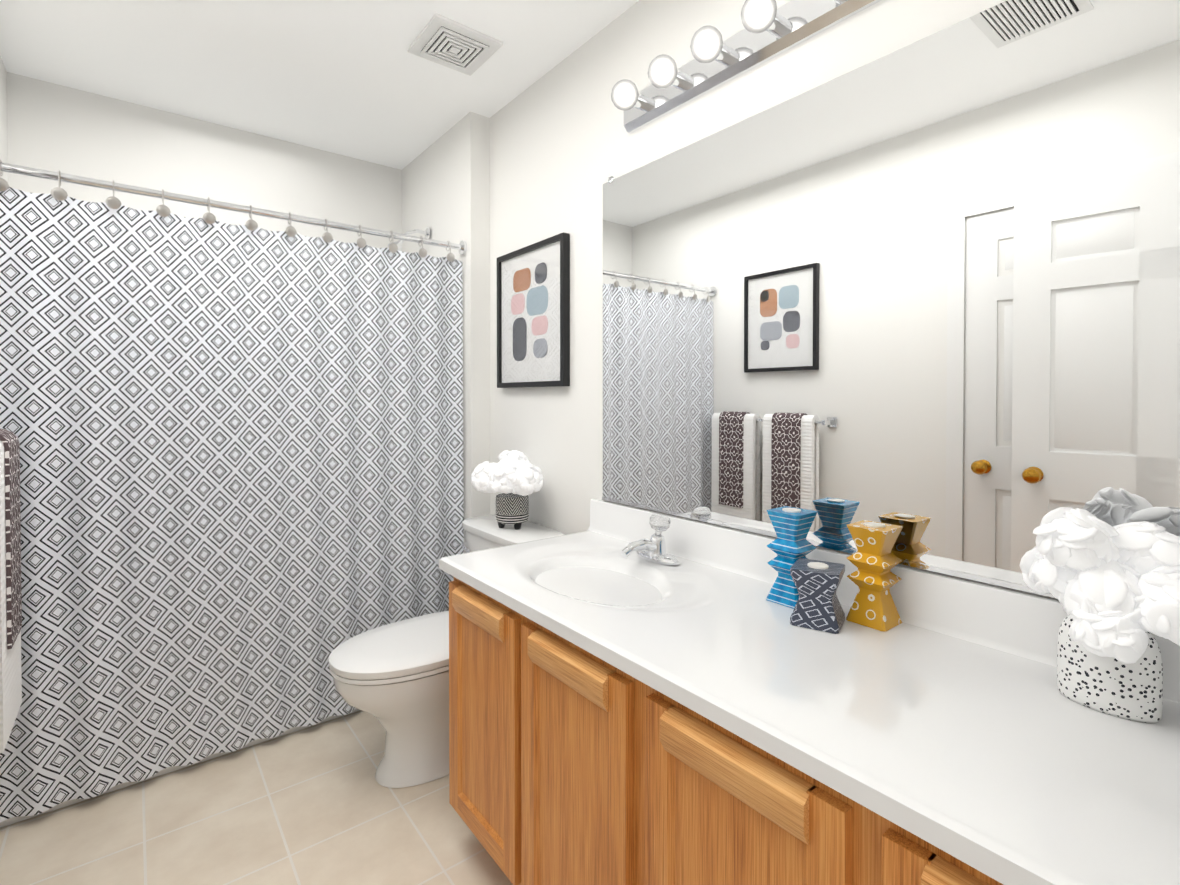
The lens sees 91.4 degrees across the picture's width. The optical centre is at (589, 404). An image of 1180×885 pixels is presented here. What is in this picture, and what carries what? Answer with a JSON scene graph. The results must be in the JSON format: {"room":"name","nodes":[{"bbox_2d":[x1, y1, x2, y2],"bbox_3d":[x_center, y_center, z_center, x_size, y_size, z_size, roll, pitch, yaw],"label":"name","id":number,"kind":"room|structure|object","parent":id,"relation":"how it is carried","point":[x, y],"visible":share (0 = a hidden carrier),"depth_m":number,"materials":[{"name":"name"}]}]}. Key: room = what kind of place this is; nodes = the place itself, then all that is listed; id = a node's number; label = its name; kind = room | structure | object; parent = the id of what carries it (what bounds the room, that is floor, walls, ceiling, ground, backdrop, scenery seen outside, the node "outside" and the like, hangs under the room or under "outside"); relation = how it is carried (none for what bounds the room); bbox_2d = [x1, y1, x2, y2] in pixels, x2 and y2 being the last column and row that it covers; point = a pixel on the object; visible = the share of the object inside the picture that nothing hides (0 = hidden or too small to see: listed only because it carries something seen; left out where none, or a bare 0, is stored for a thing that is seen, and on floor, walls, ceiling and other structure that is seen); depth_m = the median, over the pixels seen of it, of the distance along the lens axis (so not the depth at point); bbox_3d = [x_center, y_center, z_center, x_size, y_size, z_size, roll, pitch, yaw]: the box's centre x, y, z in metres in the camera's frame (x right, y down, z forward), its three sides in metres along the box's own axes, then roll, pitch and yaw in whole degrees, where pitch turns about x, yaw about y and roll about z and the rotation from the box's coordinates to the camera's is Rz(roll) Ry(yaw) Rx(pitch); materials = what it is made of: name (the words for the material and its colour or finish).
{"room":"bathroom","nodes":[
{"label":"bathroom","id":0,"kind":"room"},
{"bbox_2d":[0,56,7,181],"bbox_3d":[-0.903,0.006,0.450,0.120,2.500,4.620,-1,1,-38],"label":"wall","id":1,"kind":"structure","parent":0,"point":[3,122],"depth_m":2.13,"materials":[{"name":"white paint"}]},
{"bbox_2d":[0,428,21,752],"bbox_3d":[-1.434,0.455,1.323,0.122,0.780,0.770,-1,1,-38],"label":"towel","id":2,"kind":"object","parent":1,"relation":"attached to","point":[10,618],"visible":1,"depth_m":1.46,"materials":[{"name":"white fabric"}]},
{"bbox_2d":[0,160,466,261],"bbox_3d":[-1.153,-0.666,2.078,1.520,0.107,0.062,-1,1,-38],"label":"curtain rod","id":3,"kind":"object","parent":1,"relation":"attached to","point":[60,194],"visible":1,"depth_m":1.95,"materials":[{"name":"silver metal"}]},
{"bbox_2d":[0,187,463,821],"bbox_3d":[-1.146,0.281,2.081,1.494,1.838,0.038,-1,1,-38],"label":"curtain","id":4,"kind":"object","parent":3,"relation":"hanging from","point":[242,479],"visible":0.96,"depth_m":1.96,"materials":[{"name":"fabric"}]},
{"bbox_2d":[7,72,401,247],"bbox_3d":[-1.703,-0.022,2.685,1.640,2.500,0.120,-1,1,-38],"label":"wall","id":5,"kind":"structure","parent":0,"point":[53,127],"depth_m":2.54,"materials":[{"name":"white paint"}]},
{"bbox_2d":[0,710,512,884],"bbox_3d":[-0.223,1.279,1.004,1.853,0.060,4.620,-1,1,-38],"label":"floor","id":6,"kind":"structure","parent":0,"point":[318,804],"depth_m":1.68,"materials":[{"name":"tile"}]},
{"bbox_2d":[0,708,359,827],"bbox_3d":[-1.393,1.030,2.403,1.500,0.398,0.710,-1,1,-38],"label":"bathtub","id":7,"kind":"object","parent":6,"relation":"on","point":[9,821],"depth_m":1.92,"materials":[{"name":"white ceramic"}]},
{"bbox_2d":[329,514,564,787],"bbox_3d":[-0.514,0.849,2.038,0.759,0.770,0.492,-1,1,-38],"label":"toilet","id":8,"kind":"object","parent":6,"relation":"on","point":[392,679],"visible":0.54,"depth_m":1.88,"materials":[{"name":"white ceramic"}]},
{"bbox_2d":[471,450,542,529],"bbox_3d":[-0.298,0.317,2.165,0.250,0.292,0.292,-1,1,-38],"label":"potted plant","id":9,"kind":"object","parent":8,"relation":"on","point":[514,478],"visible":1,"depth_m":2.12,"materials":[{"name":"white plant"}]},
{"bbox_2d":[439,499,1179,884],"bbox_3d":[0.301,0.789,1.173,0.570,0.912,1.636,-1,1,-38],"label":"bathroom vanity","id":10,"kind":"object","parent":6,"relation":"on","point":[703,711],"visible":0.94,"depth_m":0.96,"materials":[{"name":"white stone"}]},
{"bbox_2d":[621,514,678,565],"bbox_3d":[0.153,0.368,1.577,0.172,0.126,0.156,-1,1,-38],"label":"faucet","id":11,"kind":"object","parent":10,"relation":"on","point":[652,548],"visible":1,"depth_m":1.58,"materials":[{"name":"silver metal"}]},
{"bbox_2d":[766,506,816,608],"bbox_3d":[0.448,0.333,1.281,0.082,0.203,0.082,-1,1,-38],"label":"candle holder","id":12,"kind":"object","parent":10,"relation":"on","point":[790,545],"visible":0.9,"depth_m":1.26,"materials":[{"name":"blue ceramic"}]},
{"bbox_2d":[790,558,844,633],"bbox_3d":[0.459,0.379,1.160,0.090,0.115,0.090,0,1,32],"label":"candle holder","id":13,"kind":"object","parent":10,"relation":"on","point":[818,604],"visible":1,"depth_m":1.13,"materials":[{"name":"grey ceramic"}]},
{"bbox_2d":[846,520,902,631],"bbox_3d":[0.574,0.338,1.164,0.080,0.196,0.080,-1,1,-38],"label":"candle holder","id":14,"kind":"object","parent":10,"relation":"on","point":[873,559],"visible":1,"depth_m":1.14,"materials":[{"name":"yellow ceramic"}]},
{"bbox_2d":[1019,507,1179,722],"bbox_3d":[0.777,0.297,0.808,0.177,0.289,0.300,-1,1,-38],"label":"vase","id":15,"kind":"object","parent":10,"relation":"on","point":[1114,591],"visible":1,"depth_m":0.81,"materials":[{"name":"white ceramic"}]},
{"bbox_2d":[0,0,638,169],"bbox_3d":[-0.223,-1.280,0.971,1.853,0.060,4.620,-1,1,-38],"label":"ceiling","id":16,"kind":"structure","parent":0,"point":[353,79],"depth_m":2.11,"materials":[{"name":"white paint"}]},
{"bbox_2d":[408,13,502,75],"bbox_3d":[-0.476,-1.254,2.025,0.245,0.018,0.245,-1,1,-38],"label":"ceiling vent","id":17,"kind":"object","parent":16,"relation":"in","point":[450,44],"visible":1,"depth_m":2.00,"materials":[{"name":"white"}]},
{"bbox_2d":[402,111,489,552],"bbox_3d":[-0.724,-0.026,2.941,0.213,2.500,0.935,-1,1,-38],"label":"wall","id":18,"kind":"structure","parent":0,"point":[446,187],"depth_m":2.55,"materials":[{"name":"white paint"}]},
{"bbox_2d":[388,228,429,250],"bbox_3d":[-0.876,-0.796,2.781,0.196,0.155,0.072,-1,1,-38],"label":"shower head","id":19,"kind":"object","parent":18,"relation":"attached to","point":[399,243],"visible":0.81,"depth_m":2.79},
{"bbox_2d":[490,0,1057,599],"bbox_3d":[0.380,-0.009,1.621,0.120,2.500,2.505,-1,1,-38],"label":"wall","id":20,"kind":"structure","parent":0,"point":[564,146],"depth_m":2.00,"materials":[{"name":"white paint"}]},
{"bbox_2d":[497,232,569,387],"bbox_3d":[-0.235,-0.347,2.273,0.029,0.552,0.485,-1,1,-38],"label":"framed artwork","id":21,"kind":"object","parent":20,"relation":"attached to","point":[533,315],"visible":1,"depth_m":2.24,"materials":[{"name":"wood"},{"name":"paper"},{"name":"glass"}]},
{"bbox_2d":[611,0,880,133],"bbox_3d":[0.463,-0.909,1.294,0.141,0.110,1.255,-1,1,-38],"label":"vanity light","id":22,"kind":"object","parent":20,"relation":"attached to","point":[769,31],"visible":1,"depth_m":1.46,"materials":[{"name":"white glass"}]},
{"bbox_2d":[602,0,1179,597],"bbox_3d":[0.536,-0.208,1.316,0.009,1.069,1.588,-1,1,-38],"label":"mirror","id":23,"kind":"object","parent":20,"relation":"attached to","point":[924,292],"visible":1,"depth_m":1.14,"materials":[{"name":"clear glass"}]}
]}

